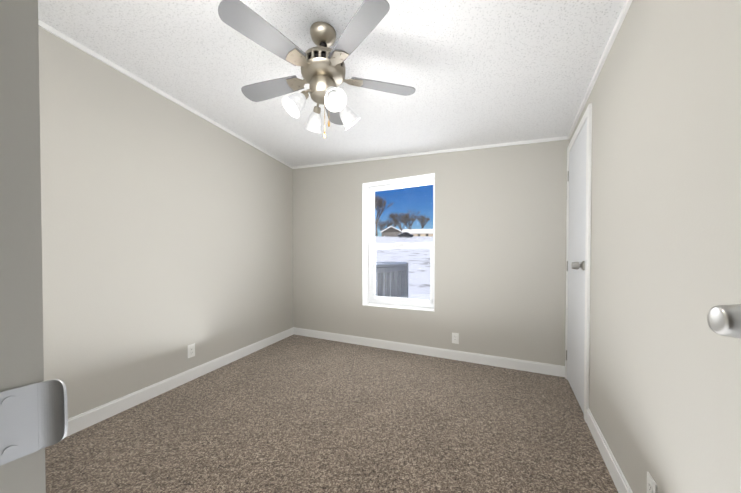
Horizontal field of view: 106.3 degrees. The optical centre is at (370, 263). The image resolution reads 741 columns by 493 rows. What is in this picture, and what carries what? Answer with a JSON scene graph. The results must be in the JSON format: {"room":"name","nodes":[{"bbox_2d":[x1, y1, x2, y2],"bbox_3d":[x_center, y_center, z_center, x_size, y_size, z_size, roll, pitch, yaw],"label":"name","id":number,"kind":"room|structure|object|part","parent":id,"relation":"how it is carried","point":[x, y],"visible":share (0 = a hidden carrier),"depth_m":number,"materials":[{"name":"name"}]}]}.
{"room":"empty bedroom","nodes":[
{"label":"empty bedroom","id":0,"kind":"room"},
{"bbox_2d":[0,0,45,492],"bbox_3d":[-0.923,-0.119,0.373,2.507,2.574,1.676,0,1,-1],"label":"wall","id":1,"kind":"structure","parent":0,"point":[21,330],"depth_m":0.23,"materials":[{"name":"grey paint"}]},
{"bbox_2d":[0,379,67,465],"bbox_3d":[-0.285,0.130,0.229,0.015,0.058,0.045,0,1,27],"label":"strike plate","id":2,"kind":"object","parent":1,"relation":"attached to","point":[33,417],"visible":1,"depth_m":0.23,"materials":[{"name":"grey metal"}]},
{"bbox_2d":[38,26,292,418],"bbox_3d":[-1.615,-0.149,2.651,0.120,2.574,3.154,0,1,17],"label":"wall","id":3,"kind":"structure","parent":0,"point":[167,232],"depth_m":2.10,"materials":[{"name":"grey paint"}]},
{"bbox_2d":[38,20,292,168],"bbox_3d":[-1.568,-1.370,2.557,0.016,0.049,3.034,0,1,17],"label":"crown molding","id":4,"kind":"structure","parent":3,"relation":"attached to","point":[48,28],"depth_m":2.06,"materials":[{"name":"white wood"}]},
{"bbox_2d":[65,328,293,436],"bbox_3d":[-1.570,0.989,2.589,0.013,0.100,3.034,0,1,18],"label":"baseboard","id":5,"kind":"structure","parent":3,"relation":"attached to","point":[82,421],"depth_m":2.21,"materials":[{"name":"white wood"}]},
{"bbox_2d":[187,343,194,357],"bbox_3d":[-1.603,0.778,2.487,0.008,0.114,0.070,0,1,17],"label":"electrical outlet","id":6,"kind":"object","parent":3,"relation":"attached to","point":[190,350],"visible":1,"depth_m":2.48,"materials":[{"name":"white plastic"}]},
{"bbox_2d":[45,334,617,492],"bbox_3d":[-0.103,1.106,1.341,3.865,0.100,5.442,0,1,-1],"label":"floor","id":7,"kind":"structure","parent":0,"point":[293,413],"depth_m":1.72,"materials":[{"name":"carpet"}]},
{"bbox_2d":[38,0,625,166],"bbox_3d":[-0.103,-1.319,1.309,3.865,0.358,5.442,0,1,-1],"label":"ceiling","id":8,"kind":"structure","parent":0,"point":[479,72],"depth_m":1.75,"materials":[{"name":"white paint"}]},
{"bbox_2d":[218,0,415,137],"bbox_3d":[-0.252,-0.976,1.562,1.043,0.589,1.015,0,1,-1],"label":"fan","id":9,"kind":"object","parent":8,"relation":"hanging from","point":[322,64],"visible":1,"depth_m":1.42,"materials":[{"name":"silver metal"}]},
{"bbox_3d":[-0.473,-1.028,1.251,0.124,0.006,0.395,-13,-7,37],"label":"blade","id":10,"kind":"part","parent":9,"relation":"part of","materials":[{"name":"silver metal"}]},
{"bbox_3d":[-0.586,-1.033,1.643,0.395,0.006,0.124,0,-10,20],"label":"blade","id":11,"kind":"part","parent":9,"relation":"part of","materials":[{"name":"silver metal"}]},
{"bbox_3d":[-0.247,-1.036,1.872,0.124,0.006,0.395,11,1,2],"label":"blade","id":12,"kind":"part","parent":9,"relation":"part of","materials":[{"name":"silver metal"}]},
{"bbox_3d":[-0.064,-1.028,1.237,0.124,0.006,0.395,-14,8,-33],"label":"blade","id":13,"kind":"part","parent":9,"relation":"part of","materials":[{"name":"silver metal"}]},
{"label":"blade","id":14,"kind":"part","parent":9,"relation":"part of","materials":[{"name":"grey wood"}]},
{"bbox_2d":[293,140,568,365],"bbox_3d":[0.396,-0.153,3.384,3.521,2.562,0.240,0,1,27],"label":"wall","id":15,"kind":"structure","parent":0,"point":[500,251],"depth_m":2.94,"materials":[{"name":"grey paint"}]},
{"bbox_2d":[362,173,434,311],"bbox_3d":[0.344,-0.241,3.371,0.917,1.540,0.172,0,1,27],"label":"liner","id":16,"kind":"object","parent":15,"relation":"attached to","point":[365,244],"visible":0.69,"depth_m":3.51,"materials":[{"name":"white wood"}]},
{"bbox_2d":[369,178,433,307],"bbox_3d":[0.393,-0.243,3.467,0.917,1.540,0.083,0,1,27],"label":"window","id":17,"kind":"structure","parent":15,"relation":"in","point":[387,300],"depth_m":3.49,"materials":[{"name":"white plastic"}]},
{"bbox_2d":[293,327,564,376],"bbox_3d":[0.338,0.980,3.287,3.281,0.100,0.013,0,1,27],"label":"baseboard","id":18,"kind":"structure","parent":15,"relation":"attached to","point":[534,367],"depth_m":3.04,"materials":[{"name":"white wood"}]},
{"bbox_2d":[293,136,567,168],"bbox_3d":[0.338,-1.261,3.256,3.281,0.246,0.016,0,1,27],"label":"crown molding","id":19,"kind":"structure","parent":15,"relation":"attached to","point":[458,149],"depth_m":3.01,"materials":[{"name":"white wood"}]},
{"bbox_2d":[452,333,458,343],"bbox_3d":[0.913,0.802,2.994,0.070,0.114,0.008,0,1,27],"label":"electrical outlet","id":20,"kind":"object","parent":15,"relation":"attached to","point":[455,338],"visible":1,"depth_m":2.99,"materials":[{"name":"white plastic"}]},
{"bbox_2d":[569,0,740,492],"bbox_3d":[1.155,-0.038,1.129,0.120,2.393,3.332,0,1,27],"label":"wall","id":21,"kind":"structure","parent":0,"point":[664,98],"depth_m":0.91,"materials":[{"name":"grey paint"}]},
{"bbox_2d":[566,171,584,359],"bbox_3d":[1.589,0.024,2.194,0.366,1.690,0.584,0,1,-1],"label":"hardware piece","id":22,"kind":"object","parent":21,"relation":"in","point":[576,265],"depth_m":1.94,"materials":[{"name":"silver metal"}]},
{"bbox_2d":[567,120,586,413],"bbox_3d":[1.612,0.023,2.174,0.009,2.018,0.682,0,1,27],"label":"closet door","id":23,"kind":"structure","parent":21,"relation":"in","point":[576,253],"depth_m":2.13,"materials":[{"name":"white wood"}]},
{"bbox_2d":[565,103,591,422],"bbox_3d":[1.610,-0.001,2.175,0.018,2.091,0.804,0,1,27],"label":"trim","id":24,"kind":"structure","parent":21,"relation":"attached to","point":[587,115],"depth_m":1.83,"materials":[{"name":"white"}]},
{"bbox_2d":[567,0,632,139],"bbox_3d":[1.068,-1.152,1.091,0.016,0.086,3.212,0,1,27],"label":"crown molding","id":25,"kind":"structure","parent":21,"relation":"attached to","point":[622,15],"depth_m":1.54,"materials":[{"name":"white wood"}]},
{"bbox_2d":[587,408,632,492],"bbox_3d":[0.885,1.013,0.758,0.013,0.100,2.402,0,1,27],"label":"baseboard","id":26,"kind":"structure","parent":21,"relation":"attached to","point":[616,474],"depth_m":1.42,"materials":[{"name":"white wood"}]},
{"bbox_2d":[647,471,656,492],"bbox_3d":[1.015,0.830,1.005,0.008,0.114,0.070,0,1,27],"label":"electrical outlet","id":27,"kind":"object","parent":21,"relation":"attached to","point":[651,485],"visible":1,"depth_m":1.00,"materials":[{"name":"white plastic"}]},
{"bbox_3d":[0.536,0.043,0.148,0.035,2.033,0.760,0,1,24],"label":"entry door","id":28,"kind":"structure","parent":21,"relation":"in","visible":0},
{"bbox_2d":[707,304,740,338],"bbox_3d":[0.649,0.095,0.449,0.143,0.068,0.105,0,1,-1],"label":"door knob","id":29,"kind":"object","parent":28,"relation":"attached to","point":[724,320],"depth_m":0.46,"materials":[{"name":"silver metal"}]},
{"label":"outside","id":30,"kind":"structure","parent":0,"visible":0},
{"bbox_2d":[375,194,432,299],"bbox_3d":[13.027,-12.892,89.140,150.000,27.059,202.000,0,1,-1],"label":"yard","id":31,"kind":"structure","parent":30,"point":[407,261],"depth_m":30.18,"materials":[{"name":"white snow"}]},
{"bbox_3d":[-0.879,0.870,5.170,3.227,1.770,2.869,0,1,-1],"label":"deck railing","id":32,"kind":"part","parent":31,"relation":"part of","materials":[{"name":"grey wood"}]}
]}

